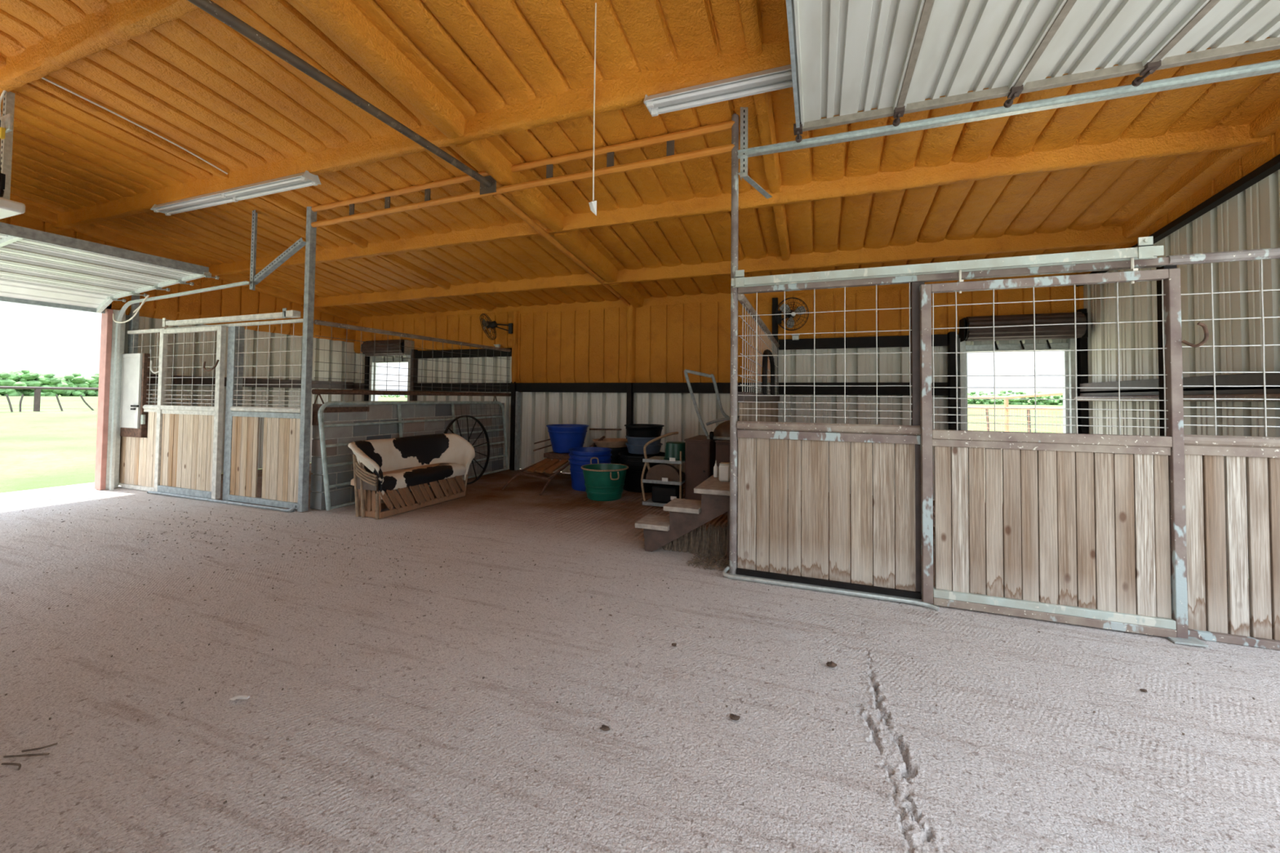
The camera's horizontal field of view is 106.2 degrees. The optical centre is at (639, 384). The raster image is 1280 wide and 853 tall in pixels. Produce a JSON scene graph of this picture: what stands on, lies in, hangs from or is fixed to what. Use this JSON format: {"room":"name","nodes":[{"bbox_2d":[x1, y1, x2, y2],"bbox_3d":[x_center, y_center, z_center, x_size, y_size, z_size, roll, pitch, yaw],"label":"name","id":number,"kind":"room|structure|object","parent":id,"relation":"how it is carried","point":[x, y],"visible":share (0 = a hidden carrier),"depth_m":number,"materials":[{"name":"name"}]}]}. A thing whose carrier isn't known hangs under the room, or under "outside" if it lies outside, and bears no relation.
{"room":"farm building","nodes":[
{"label":"farm building","id":0,"kind":"room"},
{"bbox_2d":[0,213,355,485],"bbox_3d":[-8.129,-0.694,7.139,0.210,4.527,8.880,0,-2,20],"label":"wall","id":1,"kind":"structure","parent":0,"point":[238,300],"depth_m":8.87,"materials":[{"name":"white metal"}]},
{"bbox_2d":[93,308,113,489],"bbox_3d":[-8.042,0.222,7.199,0.170,2.700,0.060,0,-2,20],"label":"trim","id":2,"kind":"structure","parent":1,"relation":"attached to","point":[107,317],"depth_m":7.17,"materials":[{"name":"red wood"}]},
{"bbox_2d":[105,309,125,489],"bbox_3d":[-7.986,0.226,7.293,0.150,2.700,0.155,0,-2,20],"label":"trim","id":3,"kind":"structure","parent":1,"relation":"attached to","point":[115,312],"depth_m":7.28,"materials":[{"name":"metal"}]},
{"bbox_2d":[0,462,1279,852],"bbox_3d":[-1.849,1.583,4.717,13.450,0.062,8.850,0,-2,20],"label":"floor","id":4,"kind":"structure","parent":0,"point":[1014,755],"depth_m":2.30,"materials":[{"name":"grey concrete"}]},
{"bbox_2d":[0,742,57,770],"bbox_3d":[-2.430,1.473,1.915,0.153,0.016,0.134,0,-2,20],"label":"dry twigs","id":5,"kind":"object","parent":4,"relation":"on","point":[55,744],"visible":1,"depth_m":1.90,"materials":[{"name":"brown wood"}]},
{"bbox_2d":[119,328,173,491],"bbox_3d":[-7.481,0.378,7.199,1.075,2.400,0.150,0,-2,18],"label":"panel","id":6,"kind":"object","parent":4,"relation":"on","point":[137,455],"visible":0.76,"depth_m":7.20,"materials":[{"name":"brown wood"}]},
{"bbox_2d":[133,332,159,353],"bbox_3d":[-7.443,-0.615,7.247,1.000,0.310,0.012,0,-2,20],"label":"grille","id":7,"kind":"object","parent":6,"relation":"attached to","point":[142,333],"depth_m":7.26,"materials":[{"name":"metal"}]},
{"bbox_2d":[146,352,159,404],"bbox_3d":[-7.205,-0.101,7.142,0.440,0.840,0.012,0,-2,20],"label":"grille","id":8,"kind":"object","parent":6,"relation":"attached to","point":[148,355],"depth_m":7.22,"materials":[{"name":"metal"}]},
{"bbox_2d":[146,324,302,511],"bbox_3d":[-5.621,0.396,6.527,3.061,2.375,0.236,0,-2,20],"label":"panel","id":9,"kind":"object","parent":4,"relation":"on","point":[281,448],"visible":0.97,"depth_m":6.30,"materials":[{"name":"brown wood"}]},
{"bbox_2d":[162,308,303,328],"bbox_3d":[-5.606,-0.869,6.536,2.940,0.165,0.145,0,-2,20],"label":"door track","id":10,"kind":"object","parent":9,"relation":"attached to","point":[286,313],"visible":0.83,"depth_m":6.39,"materials":[{"name":"metal"}]},
{"bbox_2d":[153,325,226,499],"bbox_3d":[-6.334,0.376,6.688,1.439,2.340,0.161,0,-2,20],"label":"door","id":11,"kind":"structure","parent":10,"relation":"hanging from","point":[188,448],"depth_m":6.69,"materials":[{"name":"wood"}]},
{"bbox_2d":[163,331,217,406],"bbox_3d":[-6.325,-0.212,6.761,1.235,1.040,0.012,0,-2,20],"label":"grille","id":12,"kind":"object","parent":11,"relation":"attached to","point":[166,344],"depth_m":6.83,"materials":[{"name":"metal"}]},
{"bbox_2d":[233,324,302,407],"bbox_3d":[-4.859,-0.241,6.276,1.360,1.100,0.012,0,-2,20],"label":"grille","id":13,"kind":"object","parent":9,"relation":"attached to","point":[236,329],"depth_m":6.44,"materials":[{"name":"metal"}]},
{"bbox_2d":[228,695,249,700],"bbox_3d":[-1.902,1.485,2.273,0.092,0.018,0.047,0,-2,20],"label":"paper scrap","id":14,"kind":"object","parent":4,"relation":"on","point":[240,697],"visible":1,"depth_m":2.27,"materials":[{"name":"white paper"}]},
{"bbox_2d":[297,206,316,511],"bbox_3d":[-4.170,-0.361,6.021,0.080,3.880,0.080,0,-2,20],"label":"steel pole","id":15,"kind":"object","parent":4,"relation":"on","point":[311,216],"visible":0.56,"depth_m":6.00,"materials":[{"name":"grey metal"}]},
{"bbox_2d":[310,403,504,510],"bbox_3d":[-3.445,0.973,7.808,0.205,1.330,3.745,0,-2,20],"label":"wall","id":16,"kind":"structure","parent":4,"relation":"on","point":[337,414],"depth_m":6.75,"materials":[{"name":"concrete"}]},
{"bbox_2d":[311,320,511,404],"bbox_3d":[-3.412,-0.221,7.856,0.205,1.067,3.874,0,-2,23],"label":"grille","id":17,"kind":"object","parent":16,"relation":"on","point":[344,391],"depth_m":7.23,"materials":[{"name":"metal"}]},
{"bbox_2d":[347,433,475,519],"bbox_3d":[-3.064,1.166,6.458,0.712,0.884,1.861,0,-2,20],"label":"sofa","id":18,"kind":"object","parent":4,"relation":"on","point":[381,466],"visible":1,"depth_m":6.30,"materials":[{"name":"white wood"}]},
{"bbox_2d":[317,400,508,511],"bbox_3d":[-3.265,0.938,7.622,0.210,1.339,3.722,0,-2,20],"label":"gate","id":19,"kind":"object","parent":4,"relation":"on","point":[321,424],"visible":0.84,"depth_m":7.05,"materials":[{"name":"metal"}]},
{"bbox_2d":[444,415,489,484],"bbox_3d":[-2.859,1.083,7.931,0.207,1.129,1.130,0,-2,20],"label":"wheel","id":20,"kind":"object","parent":4,"relation":"on","point":[484,430],"visible":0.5,"depth_m":8.15,"materials":[{"name":"black metal"}]},
{"bbox_2d":[501,428,622,495],"bbox_3d":[-1.398,1.230,8.154,1.207,0.908,1.965,-1,-2,37],"label":"cart","id":21,"kind":"object","parent":4,"relation":"on","point":[552,455],"visible":0.68,"depth_m":7.93,"materials":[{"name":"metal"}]},
{"bbox_2d":[527,457,551,472],"bbox_3d":[-1.646,1.328,7.862,0.121,0.174,0.447,0,-2,31],"label":"board","id":22,"kind":"object","parent":21,"relation":"on","point":[534,468],"visible":0.92,"depth_m":7.82,"materials":[{"name":"brown wood"}]},
{"bbox_2d":[535,458,559,473],"bbox_3d":[-1.496,1.328,7.807,0.121,0.174,0.447,0,-2,31],"label":"board","id":23,"kind":"object","parent":21,"relation":"on","point":[548,464],"visible":0.89,"depth_m":7.76,"materials":[{"name":"brown wood"}]},
{"bbox_2d":[544,459,568,473],"bbox_3d":[-1.346,1.328,7.751,0.121,0.174,0.447,0,-2,31],"label":"board","id":24,"kind":"object","parent":21,"relation":"on","point":[562,462],"visible":0.99,"depth_m":7.71,"materials":[{"name":"brown wood"}]},
{"bbox_2d":[546,424,589,453],"bbox_3d":[-1.260,0.947,8.356,0.738,0.460,0.738,0,-2,20],"label":"plastic tub","id":25,"kind":"object","parent":21,"relation":"on","point":[563,437],"visible":0.91,"depth_m":8.10,"materials":[{"name":"blue plastic"}]},
{"bbox_2d":[568,447,612,491],"bbox_3d":[-0.797,1.352,7.679,0.688,0.620,0.688,0,-2,20],"label":"plastic tub","id":26,"kind":"object","parent":4,"relation":"on","point":[578,482],"depth_m":7.43,"materials":[{"name":"blue plastic"}]},
{"bbox_2d":[580,457,628,501],"bbox_3d":[-0.511,1.373,6.954,0.694,0.543,0.694,0,-2,20],"label":"tub","id":27,"kind":"object","parent":4,"relation":"on","point":[603,482],"visible":1,"depth_m":6.72,"materials":[{"name":"green plastic"}]},
{"bbox_2d":[600,724,609,731],"bbox_3d":[-0.152,1.502,2.097,0.047,0.015,0.033,0,-2,20],"label":"clod","id":28,"kind":"object","parent":4,"relation":"on","point":[603,727],"visible":1,"depth_m":2.09,"materials":[{"name":"brown soil"}]},
{"bbox_2d":[591,445,627,463],"bbox_3d":[-0.487,1.385,8.342,0.712,0.600,0.712,0,-2,20],"label":"plastic tub","id":29,"kind":"object","parent":4,"relation":"on","point":[615,458],"depth_m":8.03,"materials":[{"name":"black plastic"}]},
{"bbox_2d":[592,438,627,448],"bbox_3d":[-0.483,1.024,8.353,0.690,0.111,0.690,0,-2,20],"label":"pan","id":30,"kind":"object","parent":29,"relation":"on","point":[606,442],"visible":0.88,"depth_m":8.12,"materials":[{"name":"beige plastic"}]},
{"bbox_2d":[4,495,1255,822],"bbox_3d":[-2.484,1.518,3.419,12.414,0.007,2.966,0,-2,20],"label":"litter","id":31,"kind":"object","parent":4,"relation":"on","point":[483,677],"visible":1,"depth_m":3.93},
{"bbox_2d":[618,451,665,493],"bbox_3d":[0.054,1.391,7.672,0.802,0.560,0.802,0,-2,20],"label":"plastic tub","id":32,"kind":"object","parent":4,"relation":"on","point":[633,474],"depth_m":7.35,"materials":[{"name":"black plastic"}]},
{"bbox_2d":[625,435,662,454],"bbox_3d":[0.065,0.977,7.788,0.604,0.270,0.604,0,-2,20],"label":"plastic tub","id":33,"kind":"object","parent":32,"relation":"on","point":[633,449],"depth_m":7.55,"materials":[{"name":"grey plastic"}]},
{"bbox_2d":[624,423,664,437],"bbox_3d":[0.067,0.769,7.794,0.650,0.210,0.650,0,-2,20],"label":"plastic tub","id":34,"kind":"object","parent":33,"relation":"on","point":[637,430],"visible":0.91,"depth_m":7.56,"materials":[{"name":"black plastic"}]},
{"bbox_2d":[640,431,684,506],"bbox_3d":[0.375,1.157,6.663,0.576,0.958,0.598,0,-2,20],"label":"shelf rack","id":35,"kind":"object","parent":4,"relation":"on","point":[655,459],"visible":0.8,"depth_m":6.43,"materials":[{"name":"beige metal"}]},
{"bbox_2d":[662,477,667,481],"bbox_3d":[0.330,1.263,6.346,0.080,0.045,0.010,0,-2,20],"label":"price card","id":36,"kind":"object","parent":35,"relation":"on","point":[664,479],"visible":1,"depth_m":6.34,"materials":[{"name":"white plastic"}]},
{"bbox_2d":[645,463,684,481],"bbox_3d":[0.372,1.194,6.605,0.480,0.226,0.390,0,-2,20],"label":"pad","id":37,"kind":"object","parent":35,"relation":"on","point":[657,472],"visible":0.88,"depth_m":6.43,"materials":[{"name":"brown leather"}]},
{"bbox_2d":[651,484,683,503],"bbox_3d":[0.377,1.495,6.588,0.360,0.223,0.340,0,-2,20],"label":"crate","id":38,"kind":"object","parent":35,"relation":"on","point":[660,493],"visible":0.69,"depth_m":6.45,"materials":[{"name":"black plastic"}]},
{"bbox_2d":[663,441,685,461],"bbox_3d":[0.489,0.913,6.576,0.330,0.238,0.330,0,-2,20],"label":"bucket","id":39,"kind":"object","parent":35,"relation":"on","point":[673,449],"visible":0.81,"depth_m":6.46,"materials":[{"name":"green plastic"}]},
{"bbox_2d":[635,475,737,560],"bbox_3d":[0.528,1.275,4.768,0.930,0.635,0.820,0,-2,20],"label":"wooden steps","id":40,"kind":"structure","parent":4,"relation":"on","point":[686,516],"depth_m":4.44,"materials":[{"name":"brown wood"}]},
{"bbox_2d":[713,460,718,477],"bbox_3d":[0.791,0.881,5.003,0.048,0.172,0.048,0,-2,20],"label":"bottle","id":41,"kind":"object","parent":40,"relation":"on","point":[715,468],"visible":1,"depth_m":4.98,"materials":[{"name":"white plastic"}]},
{"bbox_2d":[719,462,729,481],"bbox_3d":[0.845,0.872,4.759,0.110,0.176,0.120,0,-2,20],"label":"tin","id":42,"kind":"object","parent":40,"relation":"on","point":[724,468],"visible":0.75,"depth_m":4.71,"materials":[{"name":"plastic"}]},
{"bbox_2d":[660,523,737,573],"bbox_3d":[0.518,1.452,4.373,0.814,0.261,0.561,0,-2,20],"label":"bristles","id":43,"kind":"object","parent":4,"relation":"on","point":[700,541],"visible":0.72,"depth_m":4.46},
{"bbox_2d":[684,435,716,500],"bbox_3d":[0.893,1.199,6.700,0.350,0.905,0.889,0,-2,20],"label":"base cabinet","id":44,"kind":"object","parent":4,"relation":"on","point":[700,451],"visible":0.66,"depth_m":6.32,"materials":[{"name":"brown laminate"}]},
{"bbox_2d":[715,440,737,512],"bbox_3d":[1.343,1.199,6.533,0.490,0.905,0.889,0,-2,20],"label":"base cabinet","id":45,"kind":"object","parent":4,"relation":"on","point":[722,446],"visible":0.16,"depth_m":6.20,"materials":[{"name":"brown laminate"}]},
{"bbox_2d":[684,368,739,440],"bbox_3d":[1.147,0.278,6.564,0.960,0.939,0.683,0,-2,20],"label":"folding chair","id":46,"kind":"object","parent":45,"relation":"on","point":[722,432],"visible":0.66,"depth_m":6.43,"materials":[{"name":"grey metal"}]},
{"bbox_2d":[728,113,738,573],"bbox_3d":[0.790,-0.356,4.031,0.058,3.860,0.060,0,-2,20],"label":"steel pole","id":47,"kind":"object","parent":4,"relation":"on","point":[735,129],"visible":0.95,"depth_m":4.01,"materials":[{"name":"metal"}]},
{"bbox_2d":[311,120,734,227],"bbox_3d":[-1.671,-2.108,5.069,5.343,0.270,0.084,0,-2,22],"label":"truss","id":48,"kind":"object","parent":47,"relation":"attached to","point":[670,157],"visible":0.95,"depth_m":4.75,"materials":[{"name":"wood"}]},
{"bbox_2d":[187,0,491,186],"bbox_3d":[-2.375,-2.128,2.797,0.068,0.103,4.661,0,-2,20],"label":"pipe","id":49,"kind":"object","parent":48,"relation":"attached to","point":[209,6],"visible":1,"depth_m":3.28,"materials":[{"name":"grey metal"}]},
{"bbox_2d":[728,713,740,719],"bbox_3d":[0.429,1.510,2.177,0.049,0.016,0.036,0,-2,20],"label":"clod","id":50,"kind":"object","parent":4,"relation":"on","point":[731,716],"visible":1,"depth_m":2.17,"materials":[{"name":"brown soil"}]},
{"bbox_2d":[737,293,779,533],"bbox_3d":[1.528,0.441,5.896,0.080,2.307,3.999,0,-2,20],"label":"wall","id":51,"kind":"structure","parent":4,"relation":"on","point":[742,299],"depth_m":5.01,"materials":[{"name":"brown metal"}]},
{"bbox_2d":[740,303,777,394],"bbox_3d":[1.537,-0.270,5.905,0.012,0.810,3.980,0,-2,20],"label":"grille","id":52,"kind":"object","parent":51,"relation":"in","point":[748,308],"depth_m":4.91,"materials":[{"name":"metal"}]},
{"bbox_2d":[761,349,774,395],"bbox_3d":[1.595,-0.138,5.933,0.060,0.552,1.098,0,-2,20],"label":"arched frame","id":53,"kind":"object","parent":51,"relation":"attached to","point":[764,370],"visible":0.95,"depth_m":5.50,"materials":[{"name":"brown metal"}]},
{"bbox_2d":[722,281,938,610],"bbox_3d":[1.411,0.393,3.728,1.521,2.363,0.258,0,-2,20],"label":"panel","id":54,"kind":"object","parent":4,"relation":"on","point":[885,521],"visible":1,"depth_m":3.71,"materials":[{"name":"brown paint"}]},
{"bbox_2d":[737,282,912,425],"bbox_3d":[1.442,-0.221,3.798,1.320,1.090,0.012,0,-2,20],"label":"grille","id":55,"kind":"object","parent":54,"relation":"attached to","point":[910,379],"depth_m":3.75,"materials":[{"name":"metal"}]},
{"bbox_2d":[826,661,836,667],"bbox_3d":[1.040,1.522,2.608,0.058,0.028,0.040,0,-2,20],"label":"clod","id":56,"kind":"object","parent":4,"relation":"on","point":[831,664],"visible":1,"depth_m":2.60,"materials":[{"name":"soil"}]},
{"bbox_2d":[1155,247,1279,650],"bbox_3d":[3.861,0.374,2.829,1.230,2.395,0.231,0,-2,20],"label":"panel","id":57,"kind":"object","parent":4,"relation":"on","point":[1239,452],"visible":0.73,"depth_m":2.94,"materials":[{"name":"paint"}]},
{"bbox_2d":[731,235,1173,293],"bbox_3d":[2.081,-0.845,3.522,2.790,0.165,0.166,0,-2,20],"label":"door track","id":58,"kind":"object","parent":57,"relation":"attached to","point":[1144,255],"visible":1,"depth_m":3.41,"materials":[{"name":"grey metal"}]},
{"bbox_2d":[919,257,1208,638],"bbox_3d":[2.726,0.357,3.184,1.495,2.414,0.154,0,-2,20],"label":"door","id":59,"kind":"structure","parent":58,"relation":"hanging from","point":[1106,548],"depth_m":3.18,"materials":[{"name":"brown paint"}]},
{"bbox_2d":[931,279,1168,435],"bbox_3d":[2.716,-0.168,3.253,1.297,0.992,0.012,0,-2,20],"label":"grille","id":60,"kind":"object","parent":59,"relation":"attached to","point":[1164,295],"depth_m":3.19,"materials":[{"name":"metal"}]},
{"bbox_2d":[1181,259,1279,436],"bbox_3d":[3.940,-0.217,2.870,1.110,1.100,0.013,0,-2,20],"label":"grille","id":61,"kind":"object","parent":57,"relation":"attached to","point":[1264,371],"depth_m":2.97,"materials":[{"name":"metal"}]},
{"bbox_2d":[0,0,1279,323],"bbox_3d":[-1.808,-2.260,4.821,14.000,1.507,8.840,0,-2,20],"label":"ceiling","id":62,"kind":"structure","parent":0,"point":[496,86],"depth_m":4.57,"materials":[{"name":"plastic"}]},
{"bbox_2d":[0,90,25,219],"bbox_3d":[-5.507,-2.043,4.117,0.610,1.165,0.200,0,-2,20],"label":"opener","id":63,"kind":"object","parent":62,"relation":"hanging from","point":[8,208],"visible":0.92,"depth_m":4.07,"materials":[{"name":"metal"}]},
{"bbox_2d":[41,77,227,173],"bbox_3d":[-4.808,-2.458,4.645,0.022,0.213,1.453,0,-2,19],"label":"electrical cable","id":64,"kind":"object","parent":62,"relation":"attached to","point":[44,78],"visible":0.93,"depth_m":4.56,"materials":[{"name":"plastic"}]},
{"bbox_2d":[150,170,320,215],"bbox_3d":[-4.666,-2.148,5.463,2.674,0.100,0.200,0,-2,20],"label":"fluorescent light","id":65,"kind":"object","parent":62,"relation":"attached to","point":[305,179],"visible":1,"depth_m":5.38,"materials":[{"name":"white plastic"}]},
{"bbox_2d":[249,209,306,290],"bbox_3d":[-4.622,-1.803,6.141,0.884,1.160,0.076,0,-2,16],"label":"hanger","id":66,"kind":"object","parent":62,"relation":"hanging from","point":[255,279],"visible":0.96,"depth_m":6.20,"materials":[{"name":"grey paint"}]},
{"bbox_2d":[109,280,249,490],"bbox_3d":[-6.432,0.127,6.634,2.958,2.892,0.035,0,-2,20],"label":"door track","id":67,"kind":"object","parent":66,"relation":"attached to","point":[128,304],"visible":1,"depth_m":7.11,"materials":[{"name":"metal"}]},
{"bbox_2d":[0,222,219,313],"bbox_3d":[-7.413,-1.347,5.066,2.585,0.480,3.690,0,-2,20],"label":"door","id":68,"kind":"structure","parent":67,"relation":"attached to","point":[39,268],"depth_m":6.00,"materials":[{"name":"metal"}]},
{"bbox_2d":[112,294,149,323],"bbox_3d":[-7.451,-1.083,6.989,0.898,0.392,0.072,0,-2,20],"label":"rope","id":69,"kind":"object","parent":67,"relation":"hanging from","point":[148,295],"visible":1,"depth_m":6.89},
{"bbox_2d":[588,2,596,215],"bbox_3d":[-0.294,-1.802,3.112,0.049,1.445,0.038,2,-2,-35],"label":"pull line","id":70,"kind":"object","parent":62,"relation":"hanging from","point":[593,205],"visible":1,"depth_m":3.11,"materials":[{"name":"white fabric"}]},
{"bbox_2d":[643,64,792,116],"bbox_3d":[1.254,-2.149,3.265,2.544,0.100,0.200,0,-2,20],"label":"fluorescent light","id":71,"kind":"object","parent":62,"relation":"attached to","point":[779,77],"visible":0.34,"depth_m":3.50,"materials":[{"name":"white metal"}]},
{"bbox_2d":[737,106,772,198],"bbox_3d":[0.984,-1.962,4.090,0.083,0.643,0.424,-1,-2,45],"label":"hanger","id":72,"kind":"object","parent":62,"relation":"hanging from","point":[743,174],"visible":1,"depth_m":3.94,"materials":[{"name":"metal"}]},
{"bbox_2d":[737,59,1279,159],"bbox_3d":[2.643,-1.887,3.269,3.920,0.055,0.050,0,-2,20],"label":"door track","id":73,"kind":"object","parent":72,"relation":"hanging from","point":[1273,66],"visible":1,"depth_m":3.26,"materials":[{"name":"metal"}]},
{"bbox_2d":[786,0,1279,142],"bbox_3d":[2.154,-1.979,1.407,3.400,0.139,3.650,0,-2,20],"label":"door","id":74,"kind":"structure","parent":73,"relation":"attached to","point":[848,57],"depth_m":2.75,"materials":[{"name":"white metal"}]},
{"bbox_2d":[352,284,1088,499],"bbox_3d":[-0.335,0.057,8.794,13.690,3.283,0.268,0,-2,20],"label":"wall","id":75,"kind":"structure","parent":0,"point":[611,367],"depth_m":8.41,"materials":[{"name":"white metal"}]},
{"bbox_2d":[360,339,414,400],"bbox_3d":[-5.579,0.365,10.579,1.236,2.659,0.433,0,-2,20],"label":"window","id":76,"kind":"structure","parent":75,"relation":"in","point":[368,348],"depth_m":10.52,"materials":[{"name":"metal"}]},
{"bbox_2d":[480,313,512,339],"bbox_3d":[-2.866,-1.130,9.425,0.574,0.518,0.531,0,-2,20],"label":"wall fan","id":77,"kind":"object","parent":75,"relation":"attached to","point":[487,324],"visible":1,"depth_m":9.45,"materials":[{"name":"black metal"}]},
{"bbox_2d":[493,194,631,306],"bbox_3d":[-0.837,-1.723,6.941,0.072,0.546,4.008,0,-2,20],"label":"beam","id":78,"kind":"structure","parent":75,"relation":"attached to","point":[501,197],"depth_m":6.14,"materials":[{"name":"metal"}]},
{"bbox_2d":[775,297,808,330],"bbox_3d":[2.384,-1.080,7.537,0.504,0.504,0.461,0,-2,20],"label":"wall fan","id":79,"kind":"object","parent":75,"relation":"attached to","point":[790,322],"visible":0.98,"depth_m":7.42,"materials":[{"name":"black metal"}]},
{"bbox_2d":[791,333,799,340],"bbox_3d":[2.482,-0.750,7.663,0.120,0.090,0.073,0,-2,20],"label":"outlet box","id":80,"kind":"object","parent":75,"relation":"attached to","point":[794,337],"visible":0.93,"depth_m":7.66,"materials":[{"name":"metal"}]},
{"bbox_2d":[958,311,1088,448],"bbox_3d":[5.212,0.373,6.573,1.376,2.639,0.433,0,-2,20],"label":"door","id":81,"kind":"structure","parent":75,"relation":"in","point":[1067,331],"depth_m":6.52,"materials":[{"name":"metal"}]},
{"bbox_2d":[1074,128,1279,582],"bbox_3d":[4.443,-0.697,2.471,0.310,4.527,8.880,0,-2,20],"label":"wall","id":82,"kind":"structure","parent":0,"point":[1239,209],"depth_m":4.36,"materials":[{"name":"white metal"}]},
{"bbox_3d":[4.615,1.840,13.866,25.000,0.192,12.690,0,-2,20],"label":"dirt","id":83,"kind":"object","parent":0,"visible":0},
{"bbox_2d":[967,391,1062,433],"bbox_3d":[10.400,1.244,15.626,0.171,1.784,15.404,0,-2,20],"label":"fence","id":84,"kind":"object","parent":83,"relation":"on","point":[1006,411],"visible":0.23,"depth_m":11.29,"materials":[{"name":"beige wood"}]},
{"label":"outside","id":85,"kind":"structure","parent":0,"visible":0},
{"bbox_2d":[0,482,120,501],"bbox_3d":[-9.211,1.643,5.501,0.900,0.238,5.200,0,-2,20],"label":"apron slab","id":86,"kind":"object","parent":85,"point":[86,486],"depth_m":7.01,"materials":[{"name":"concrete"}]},
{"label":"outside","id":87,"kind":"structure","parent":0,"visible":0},
{"bbox_2d":[0,394,1248,579],"bbox_3d":[-28.803,0.921,37.344,360.000,2.717,290.000,0,-2,20],"label":"outdoor background","id":88,"kind":"structure","parent":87,"point":[51,446],"depth_m":13.39,"materials":[{"name":"green plant"}]},
{"bbox_2d":[0,368,98,396],"bbox_3d":[-72.479,-0.643,40.342,4.284,3.294,43.395,0,-2,20],"label":"hedge","id":89,"kind":"object","parent":88,"relation":"on","point":[26,378],"visible":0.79,"depth_m":53.50,"materials":[{"name":"green plant"}]},
{"bbox_2d":[0,386,98,412],"bbox_3d":[-26.024,0.546,16.047,0.216,1.114,24.000,0,-2,20],"label":"fence","id":90,"kind":"object","parent":88,"relation":"on","point":[37,400],"visible":0.64,"depth_m":19.63,"materials":[{"name":"brown wood"}]},
{"bbox_2d":[381,395,407,397],"bbox_3d":[-55.650,2.327,112.351,28.007,1.859,3.513,0,-2,20],"label":"hedge","id":91,"kind":"object","parent":88,"relation":"on","point":[397,396],"visible":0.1,"depth_m":112.85,"materials":[{"name":"green plant"}]},
{"bbox_2d":[967,390,1062,404],"bbox_3d":[51.232,1.862,66.296,24.790,2.137,3.772,0,-2,20],"label":"hedge","id":92,"kind":"object","parent":88,"relation":"on","point":[1001,402],"visible":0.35,"depth_m":65.42,"materials":[{"name":"green plant"}]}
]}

